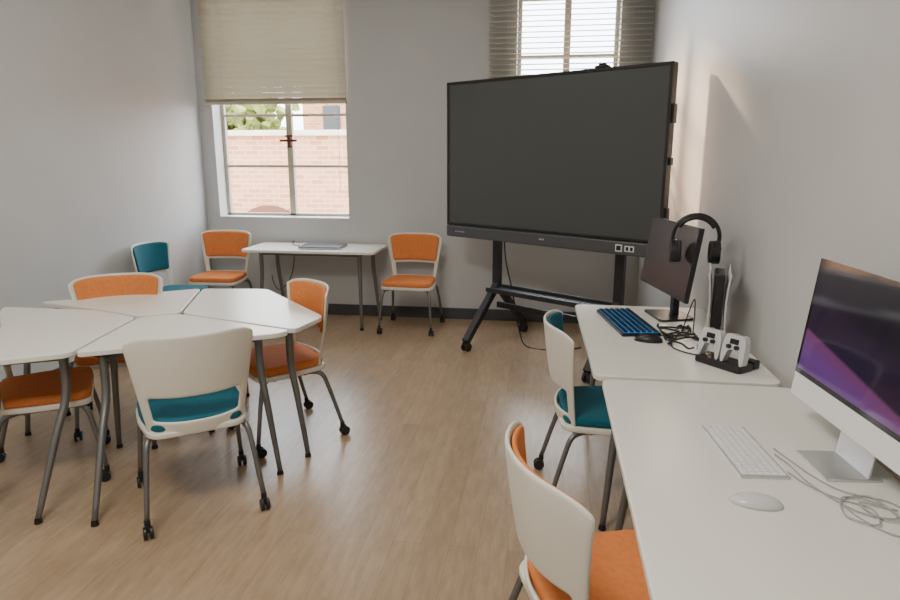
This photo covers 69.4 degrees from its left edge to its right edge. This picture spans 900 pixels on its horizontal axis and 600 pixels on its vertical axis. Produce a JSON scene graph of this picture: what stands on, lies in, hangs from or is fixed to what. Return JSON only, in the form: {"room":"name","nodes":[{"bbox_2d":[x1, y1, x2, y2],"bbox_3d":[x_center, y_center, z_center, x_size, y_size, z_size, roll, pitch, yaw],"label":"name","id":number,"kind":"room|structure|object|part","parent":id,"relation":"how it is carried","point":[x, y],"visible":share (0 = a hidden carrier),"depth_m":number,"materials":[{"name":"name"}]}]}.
{"room":"classroom","nodes":[
{"label":"classroom","id":0,"kind":"room"},
{"bbox_2d":[0,0,212,380],"bbox_3d":[-3.138,-0.718,2.729,0.200,3.400,8.250,2,13,8],"label":"wall","id":1,"kind":"structure","parent":0,"point":[101,156],"depth_m":4.91,"materials":[{"name":"paint"}]},
{"bbox_2d":[54,361,74,369],"bbox_3d":[-3.035,0.896,3.051,0.014,0.110,7.760,2,13,8],"label":"baseboard","id":2,"kind":"structure","parent":1,"relation":"attached to","point":[71,364],"depth_m":4.75,"materials":[{"name":"grey rubber"}]},
{"bbox_2d":[0,314,633,599],"bbox_3d":[-0.803,1.066,2.773,4.922,0.100,8.250,2,13,8],"label":"floor","id":3,"kind":"structure","parent":0,"point":[414,502],"depth_m":3.18,"materials":[{"name":"wood"}]},
{"bbox_2d":[0,319,110,481],"bbox_3d":[-2.059,0.459,3.263,0.554,0.869,0.531,-6,14,-26],"label":"chair","id":4,"kind":"object","parent":3,"relation":"on","point":[38,392],"visible":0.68,"depth_m":3.20,"materials":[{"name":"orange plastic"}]},
{"bbox_2d":[0,366,92,408],"bbox_3d":[-2.034,0.438,3.272,0.410,0.046,0.452,-6,14,-26],"label":"seat cushion","id":5,"kind":"object","parent":4,"relation":"on","point":[40,390],"depth_m":3.18,"materials":[{"name":"orange fabric"}]},
{"bbox_3d":[-2.048,0.646,3.311,0.521,0.341,0.511,-6,14,-26],"label":"leg frame","id":6,"kind":"part","parent":4,"relation":"part of","materials":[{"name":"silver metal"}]},
{"bbox_2d":[0,307,133,524],"bbox_3d":[-1.998,0.497,3.400,0.687,0.735,1.285,-6,14,-24],"label":"table","id":7,"kind":"object","parent":3,"relation":"on","point":[28,336],"visible":0.87,"depth_m":3.20,"materials":[{"name":"white laminate"}]},
{"bbox_3d":[-2.008,0.181,3.350,0.473,0.022,0.921,-6,14,-24],"label":"under frame","id":8,"kind":"part","parent":7,"relation":"part of","materials":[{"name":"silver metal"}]},
{"bbox_2d":[68,272,162,440],"bbox_3d":[-1.988,0.308,3.933,0.531,0.869,0.554,-5,14,-21],"label":"chair","id":9,"kind":"object","parent":3,"relation":"on","point":[132,283],"visible":0.38,"depth_m":4.02,"materials":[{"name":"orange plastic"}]},
{"bbox_3d":[-1.984,0.498,3.964,0.511,0.341,0.521,-5,14,-21],"label":"leg frame","id":10,"kind":"part","parent":9,"relation":"part of","materials":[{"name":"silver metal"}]},
{"bbox_2d":[74,354,124,365],"bbox_3d":[-1.978,0.296,3.903,0.452,0.046,0.410,-5,14,-21],"label":"seat cushion","id":11,"kind":"object","parent":9,"relation":"on","point":[79,361],"depth_m":3.67,"materials":[{"name":"orange fabric"}]},
{"bbox_2d":[74,275,157,299],"bbox_3d":[-2.061,-0.027,4.043,0.462,0.240,0.102,-5,14,-21],"label":"cushion","id":12,"kind":"object","parent":9,"relation":"on","point":[93,286],"depth_m":4.05,"materials":[{"name":"orange fabric"}]},
{"bbox_2d":[42,289,199,415],"bbox_3d":[-1.902,0.388,3.884,0.882,0.735,0.672,-6,14,-26],"label":"table","id":13,"kind":"object","parent":3,"relation":"on","point":[168,302],"visible":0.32,"depth_m":3.84,"materials":[{"name":"white laminate"}]},
{"bbox_2d":[130,240,209,314],"bbox_3d":[-2.347,-0.047,5.511,0.554,0.869,0.531,2,13,9],"label":"chair","id":14,"kind":"object","parent":3,"relation":"on","point":[153,257],"visible":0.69,"depth_m":5.56,"materials":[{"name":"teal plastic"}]},
{"bbox_2d":[133,242,168,272],"bbox_3d":[-2.539,-0.350,5.476,0.102,0.240,0.462,2,13,9],"label":"cushion","id":15,"kind":"object","parent":14,"relation":"on","point":[148,257],"depth_m":5.54,"materials":[{"name":"teal fabric"}]},
{"bbox_2d":[163,285,209,291],"bbox_3d":[-2.318,-0.064,5.502,0.410,0.046,0.452,2,13,9],"label":"seat cushion","id":16,"kind":"object","parent":14,"relation":"on","point":[166,287],"depth_m":5.59,"materials":[{"name":"teal fabric"}]},
{"bbox_2d":[77,314,287,526],"bbox_3d":[-1.391,0.511,3.340,0.960,0.735,0.778,-8,15,-33],"label":"table","id":17,"kind":"object","parent":3,"relation":"on","point":[109,346],"visible":0.8,"depth_m":3.22,"materials":[{"name":"white laminate"}]},
{"bbox_3d":[-1.324,0.217,3.191,0.697,0.022,0.510,2,13,8],"label":"under frame","id":18,"kind":"part","parent":17,"relation":"part of","materials":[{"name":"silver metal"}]},
{"bbox_2d":[122,327,270,539],"bbox_3d":[-1.186,0.518,3.002,0.531,0.869,0.554,-7,14,-28],"label":"chair","id":19,"kind":"object","parent":3,"relation":"on","point":[183,385],"visible":1,"depth_m":2.78,"materials":[{"name":"beige plastic"}]},
{"bbox_2d":[137,386,241,431],"bbox_3d":[-1.199,0.495,3.022,0.452,0.046,0.410,-7,14,-28],"label":"seat cushion","id":20,"kind":"object","parent":19,"relation":"on","point":[168,415],"depth_m":2.91,"materials":[{"name":"teal fabric"}]},
{"bbox_3d":[-1.192,0.703,3.054,0.511,0.341,0.521,-7,14,-28],"label":"leg frame","id":21,"kind":"part","parent":19,"relation":"part of","materials":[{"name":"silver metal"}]},
{"bbox_2d":[189,230,252,288],"bbox_3d":[-2.198,-0.213,6.245,0.531,0.869,0.554,1,13,5],"label":"chair","id":22,"kind":"object","parent":3,"relation":"on","point":[215,243],"visible":0.9,"depth_m":6.35,"materials":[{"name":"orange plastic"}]},
{"bbox_2d":[189,271,245,282],"bbox_3d":[-2.201,-0.225,6.213,0.452,0.046,0.410,1,13,5],"label":"seat cushion","id":23,"kind":"object","parent":22,"relation":"on","point":[209,276],"depth_m":6.09,"materials":[{"name":"orange fabric"}]},
{"bbox_2d":[203,231,247,256],"bbox_3d":[-2.179,-0.551,6.369,0.462,0.240,0.102,1,13,5],"label":"cushion","id":24,"kind":"object","parent":22,"relation":"on","point":[215,243],"depth_m":6.37,"materials":[{"name":"orange fabric"}]},
{"bbox_3d":[-2.199,-0.023,6.276,0.511,0.341,0.521,1,13,5],"label":"leg frame","id":25,"kind":"part","parent":22,"relation":"part of","materials":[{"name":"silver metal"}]},
{"bbox_2d":[184,289,321,457],"bbox_3d":[-1.216,0.396,3.849,0.607,0.735,1.280,-9,15,-34],"label":"table","id":26,"kind":"object","parent":3,"relation":"on","point":[260,307],"visible":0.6,"depth_m":3.65,"materials":[{"name":"white laminate"}]},
{"bbox_2d":[228,278,349,457],"bbox_3d":[-0.962,0.349,3.749,0.554,0.869,0.531,-9,16,-36],"label":"chair","id":27,"kind":"object","parent":3,"relation":"on","point":[311,294],"visible":0.79,"depth_m":3.69,"materials":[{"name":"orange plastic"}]},
{"bbox_2d":[249,343,321,376],"bbox_3d":[-0.985,0.336,3.729,0.410,0.046,0.452,-9,16,-36],"label":"seat cushion","id":28,"kind":"object","parent":27,"relation":"on","point":[307,359],"depth_m":3.64,"materials":[{"name":"orange fabric"}]},
{"bbox_3d":[-0.972,0.539,3.785,0.521,0.341,0.511,-9,16,-36],"label":"leg frame","id":29,"kind":"part","parent":27,"relation":"part of","materials":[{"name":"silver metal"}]},
{"bbox_2d":[289,281,325,331],"bbox_3d":[-0.806,0.029,3.797,0.102,0.240,0.462,-9,16,-36],"label":"cushion","id":30,"kind":"object","parent":27,"relation":"on","point":[311,295],"depth_m":3.84,"materials":[{"name":"orange fabric"}]},
{"bbox_2d":[242,241,386,330],"bbox_3d":[-1.271,-0.158,6.263,1.270,0.754,0.579,2,13,8],"label":"side table","id":31,"kind":"object","parent":3,"relation":"on","point":[265,248],"visible":0.86,"depth_m":6.05,"materials":[{"name":"white laminate"}]},
{"bbox_3d":[-1.255,-0.453,6.164,1.012,0.022,0.342,2,13,8],"label":"under frame","id":32,"kind":"part","parent":31,"relation":"part of","materials":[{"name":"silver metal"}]},
{"bbox_2d":[298,243,346,249],"bbox_3d":[-1.194,-0.506,6.122,0.400,0.022,0.270,1,13,5],"label":"closed laptop","id":33,"kind":"object","parent":31,"relation":"on","point":[326,246],"visible":1,"depth_m":6.03,"materials":[{"name":"silver metal"}]},
{"bbox_2d":[377,232,444,336],"bbox_3d":[-0.360,-0.161,6.017,0.531,0.869,0.554,2,13,10],"label":"chair","id":34,"kind":"object","parent":3,"relation":"on","point":[404,246],"visible":1,"depth_m":6.12,"materials":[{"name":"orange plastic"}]},
{"bbox_2d":[382,275,434,287],"bbox_3d":[-0.365,-0.173,5.985,0.452,0.046,0.410,2,13,10],"label":"seat cushion","id":35,"kind":"object","parent":34,"relation":"on","point":[396,281],"depth_m":5.85,"materials":[{"name":"orange fabric"}]},
{"bbox_3d":[-0.362,0.029,6.048,0.511,0.341,0.521,2,13,10],"label":"leg frame","id":36,"kind":"part","parent":34,"relation":"part of","materials":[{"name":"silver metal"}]},
{"bbox_2d":[391,234,438,260],"bbox_3d":[-0.326,-0.499,6.138,0.462,0.240,0.102,2,13,10],"label":"cushion","id":37,"kind":"object","parent":34,"relation":"on","point":[404,247],"depth_m":6.15,"materials":[{"name":"orange fabric"}]},
{"bbox_2d":[447,61,678,383],"bbox_3d":[0.833,-0.625,5.066,1.938,2.205,0.874,11,17,41],"label":"television","id":38,"kind":"object","parent":3,"relation":"on","point":[582,160],"visible":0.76,"depth_m":4.75,"materials":[{"name":"black plastic"}]},
{"bbox_2d":[486,284,612,307],"bbox_3d":[0.766,-0.024,5.139,1.080,0.038,0.208,11,17,41],"label":"shelf","id":39,"kind":"object","parent":38,"relation":"attached to","point":[509,290],"depth_m":5.16,"materials":[{"name":"black metal"}]},
{"bbox_2d":[664,103,677,219],"bbox_3d":[1.431,-0.879,4.220,0.020,0.760,0.050,11,17,41],"label":"tray","id":40,"kind":"object","parent":38,"relation":"on","point":[671,117],"depth_m":4.19,"materials":[{"name":"black plastic"}]},
{"bbox_2d":[533,309,611,486],"bbox_3d":[0.692,0.511,3.034,0.554,0.869,0.531,1,13,4],"label":"chair","id":41,"kind":"object","parent":3,"relation":"on","point":[580,410],"visible":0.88,"depth_m":2.86,"materials":[{"name":"beige plastic"}]},
{"bbox_2d":[548,312,571,338],"bbox_3d":[0.496,0.212,2.982,0.102,0.240,0.462,1,13,4],"label":"cushion","id":42,"kind":"object","parent":41,"relation":"on","point":[555,319],"depth_m":2.97,"materials":[{"name":"teal fabric"}]},
{"bbox_3d":[0.704,0.699,3.075,0.521,0.341,0.511,1,13,4],"label":"leg frame","id":43,"kind":"part","parent":41,"relation":"part of","materials":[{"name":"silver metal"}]},
{"bbox_2d":[558,386,611,428],"bbox_3d":[0.720,0.493,3.027,0.410,0.046,0.452,1,13,4],"label":"seat cushion","id":44,"kind":"object","parent":41,"relation":"on","point":[591,412],"depth_m":2.93,"materials":[{"name":"teal fabric"}]},
{"bbox_2d":[505,421,649,599],"bbox_3d":[0.413,0.797,1.765,0.554,0.869,0.531,-3,13,-11],"label":"chair","id":45,"kind":"object","parent":3,"relation":"on","point":[564,558],"visible":0.98,"depth_m":1.60,"materials":[{"name":"beige plastic"}]},
{"bbox_3d":[0.424,0.984,1.810,0.521,0.341,0.511,-3,13,-11],"label":"leg frame","id":46,"kind":"part","parent":45,"relation":"part of","materials":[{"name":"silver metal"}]},
{"bbox_2d":[512,425,584,507],"bbox_3d":[0.221,0.510,1.661,0.102,0.240,0.462,-3,13,-11],"label":"cushion","id":47,"kind":"object","parent":45,"relation":"on","point":[529,490],"depth_m":1.55,"materials":[{"name":"orange fabric"}]},
{"bbox_2d":[524,530,649,599],"bbox_3d":[0.441,0.778,1.767,0.410,0.046,0.452,-3,13,-11],"label":"seat cushion","id":48,"kind":"object","parent":45,"relation":"on","point":[617,572],"depth_m":1.79,"materials":[{"name":"orange fabric"}]},
{"bbox_2d":[575,304,779,530],"bbox_3d":[1.010,0.532,3.246,0.743,0.735,1.270,2,13,8],"label":"computer desk","id":49,"kind":"object","parent":3,"relation":"on","point":[611,355],"visible":0.54,"depth_m":2.81,"materials":[{"name":"white laminate"}]},
{"bbox_2d":[597,308,660,336],"bbox_3d":[0.920,0.110,3.387,0.190,0.026,0.500,0,13,-2],"label":"keyboard","id":50,"kind":"object","parent":49,"relation":"on","point":[626,322],"visible":1,"depth_m":3.33,"materials":[{"name":"black plastic"}]},
{"bbox_3d":[0.920,0.105,3.386,0.168,0.002,0.478,0,13,-2],"label":"backlight plate","id":51,"kind":"part","parent":50,"relation":"part of","materials":[{"name":"blue plastic"}]},
{"bbox_2d":[634,333,662,343],"bbox_3d":[0.937,0.176,3.068,0.132,0.038,0.072,5,14,23],"label":"mouse","id":52,"kind":"object","parent":49,"relation":"on","point":[647,337],"visible":1,"depth_m":3.04,"materials":[{"name":"black plastic"}]},
{"bbox_2d":[641,216,704,321],"bbox_3d":[1.194,-0.161,3.484,0.200,0.513,0.620,-1,13,-4],"label":"desktop monitor","id":53,"kind":"object","parent":49,"relation":"on","point":[675,279],"visible":0.94,"depth_m":3.45,"materials":[{"name":"black plastic"}]},
{"bbox_2d":[669,213,721,263],"bbox_3d":[1.209,-0.304,3.198,0.246,0.248,0.116,4,13,16],"label":"headset","id":54,"kind":"object","parent":53,"relation":"hanging from","point":[714,247],"visible":1,"depth_m":3.17,"materials":[{"name":"black plastic"}]},
{"bbox_2d":[656,299,706,354],"bbox_3d":[1.095,0.104,3.060,0.175,0.184,0.469,2,13,8],"label":"cable tangle","id":55,"kind":"object","parent":49,"relation":"on","point":[685,335],"visible":0.89,"depth_m":3.15,"materials":[{"name":"black rubber"}]},
{"bbox_2d":[704,262,731,330],"bbox_3d":[1.260,0.016,3.065,0.100,0.351,0.230,5,14,21],"label":"game console","id":56,"kind":"object","parent":49,"relation":"on","point":[718,295],"visible":0.79,"depth_m":2.98,"materials":[{"name":"black plastic"}]},
{"bbox_3d":[1.224,0.010,3.078,0.022,0.345,0.230,5,14,21],"label":"panel","id":57,"kind":"part","parent":56,"relation":"part of","materials":[{"name":"grey plastic"}]},
{"bbox_3d":[1.296,0.016,3.050,0.022,0.345,0.230,5,14,21],"label":"panel","id":58,"kind":"part","parent":56,"relation":"part of","materials":[{"name":"grey plastic"}]},
{"bbox_2d":[695,327,759,373],"bbox_3d":[1.159,0.199,2.712,0.144,0.150,0.220,-8,15,-31],"label":"dock","id":59,"kind":"object","parent":49,"relation":"on","point":[723,344],"visible":1,"depth_m":2.67,"materials":[{"name":"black plastic"}]},
{"bbox_2d":[602,379,899,599],"bbox_3d":[0.856,0.848,1.845,0.752,0.735,1.545,2,13,8],"label":"computer desk","id":60,"kind":"object","parent":3,"relation":"on","point":[694,543],"visible":0.84,"depth_m":1.63,"materials":[{"name":"white laminate"}]},
{"bbox_2d":[701,425,790,478],"bbox_3d":[0.869,0.445,1.936,0.135,0.010,0.345,1,13,3],"label":"keyboard","id":61,"kind":"object","parent":60,"relation":"on","point":[746,456],"visible":1,"depth_m":1.90,"materials":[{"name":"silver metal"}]},
{"bbox_2d":[728,492,783,511],"bbox_3d":[0.774,0.503,1.643,0.128,0.026,0.068,4,13,18],"label":"mouse","id":62,"kind":"object","parent":60,"relation":"on","point":[757,501],"visible":1,"depth_m":1.62,"materials":[{"name":"grey plastic"}]},
{"bbox_2d":[773,448,899,536],"bbox_3d":[1.032,0.497,1.700,0.227,0.010,0.472,2,13,8],"label":"cable","id":63,"kind":"object","parent":60,"relation":"on","point":[857,496],"depth_m":1.64,"materials":[{"name":"white plastic"}]},
{"bbox_2d":[791,258,899,481],"bbox_3d":[1.104,0.205,1.780,0.168,0.546,0.660,1,13,3],"label":"computer","id":64,"kind":"object","parent":60,"relation":"on","point":[847,370],"visible":1,"depth_m":1.81,"materials":[{"name":"silver metal"}]},
{"bbox_2d":[190,0,655,311],"bbox_3d":[-0.282,-1.513,6.258,4.380,3.400,0.250,2,13,8],"label":"wall","id":65,"kind":"structure","parent":0,"point":[402,56],"depth_m":6.20,"materials":[{"name":"paint"}]},
{"bbox_2d":[220,92,348,218],"bbox_3d":[-1.644,-1.890,6.365,1.350,2.151,0.212,2,13,8],"label":"window","id":66,"kind":"structure","parent":65,"relation":"in","point":[288,115],"depth_m":6.57,"materials":[{"name":"beige paint"}]},
{"bbox_2d":[197,0,346,190],"bbox_3d":[-1.677,-2.032,6.172,1.420,1.950,0.063,2,13,8],"label":"window blind","id":67,"kind":"object","parent":66,"relation":"attached to","point":[273,48],"visible":1,"depth_m":6.11,"materials":[{"name":"beige fabric"}]},
{"bbox_3d":[-1.677,-1.884,6.212,1.420,0.026,0.050,2,13,8],"label":"rail","id":68,"kind":"part","parent":67,"relation":"part of","materials":[{"name":"beige"}]},
{"bbox_2d":[279,135,296,147],"bbox_3d":[-1.608,-1.580,6.473,0.180,0.121,0.027,2,13,8],"label":"latch","id":69,"kind":"object","parent":66,"relation":"attached to","point":[288,140],"visible":1,"depth_m":6.46,"materials":[{"name":"brown metal"}]},
{"bbox_2d":[327,303,576,322],"bbox_3d":[-0.351,0.119,6.498,4.280,0.110,0.014,2,13,8],"label":"baseboard","id":70,"kind":"structure","parent":65,"relation":"attached to","point":[340,309],"depth_m":6.47,"materials":[{"name":"grey rubber"}]},
{"bbox_2d":[517,0,620,73],"bbox_3d":[1.061,-1.801,5.970,0.900,2.151,0.212,2,13,8],"label":"window","id":71,"kind":"structure","parent":65,"relation":"in","point":[615,54],"depth_m":5.90,"materials":[{"name":"beige paint"}]},
{"bbox_2d":[488,0,654,75],"bbox_3d":[1.043,-2.299,5.698,1.410,1.221,0.057,2,13,8],"label":"window blind","id":72,"kind":"object","parent":71,"relation":"attached to","point":[633,12],"visible":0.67,"depth_m":5.69,"materials":[{"name":"beige"}]},
{"bbox_2d":[636,0,899,481],"bbox_3d":[1.423,-0.589,2.159,0.207,3.400,8.054,1,13,7],"label":"wall","id":73,"kind":"structure","parent":0,"point":[786,135],"depth_m":2.72,"materials":[{"name":"paint"}]},
{"label":"outside","id":74,"kind":"structure","parent":0,"visible":0},
{"bbox_3d":[1.274,0.712,22.768,60.000,0.200,30.000,2,13,8],"label":"ground","id":75,"kind":"structure","parent":74,"visible":0},
{"bbox_2d":[226,105,285,129],"bbox_3d":[-8.239,-4.259,23.311,4.993,9.283,6.166,-9,15,-33],"label":"tree","id":76,"kind":"object","parent":75,"relation":"on","point":[228,109],"visible":0.03,"depth_m":21.48,"materials":[{"name":"green plant"}]},
{"bbox_2d":[226,87,299,129],"bbox_3d":[-7.019,-3.321,21.830,4.171,8.104,3.193,11,16,39],"label":"tree","id":77,"kind":"object","parent":75,"relation":"on","point":[239,123],"visible":0.18,"depth_m":20.77,"materials":[{"name":"green plant"}]},
{"bbox_2d":[228,136,348,213],"bbox_3d":[-0.454,-1.257,17.406,34.000,6.100,2.000,2,13,8],"label":"brick facade","id":78,"kind":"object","parent":75,"relation":"on","point":[318,189],"visible":0.02,"depth_m":16.48,"materials":[{"name":"brick"}]},
{"bbox_2d":[248,205,289,212],"bbox_3d":[-1.749,-0.966,16.566,7.400,2.800,0.070,2,13,8],"label":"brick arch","id":79,"kind":"structure","parent":78,"relation":"attached to","point":[268,208],"depth_m":16.66,"materials":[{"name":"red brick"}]},
{"bbox_2d":[227,130,345,135],"bbox_3d":[-0.602,-4.064,15.760,34.000,0.140,0.300,2,13,8],"label":"cap","id":80,"kind":"object","parent":78,"relation":"on","point":[230,132],"visible":0.02,"depth_m":16.13,"materials":[{"name":"stone"}]},
{"bbox_2d":[302,86,345,129],"bbox_3d":[-2.693,-6.804,32.010,7.800,9.500,4.070,2,13,8],"label":"brick tower","id":81,"kind":"structure","parent":75,"relation":"on","point":[320,122],"depth_m":30.05,"materials":[{"name":"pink brick"}]}
]}

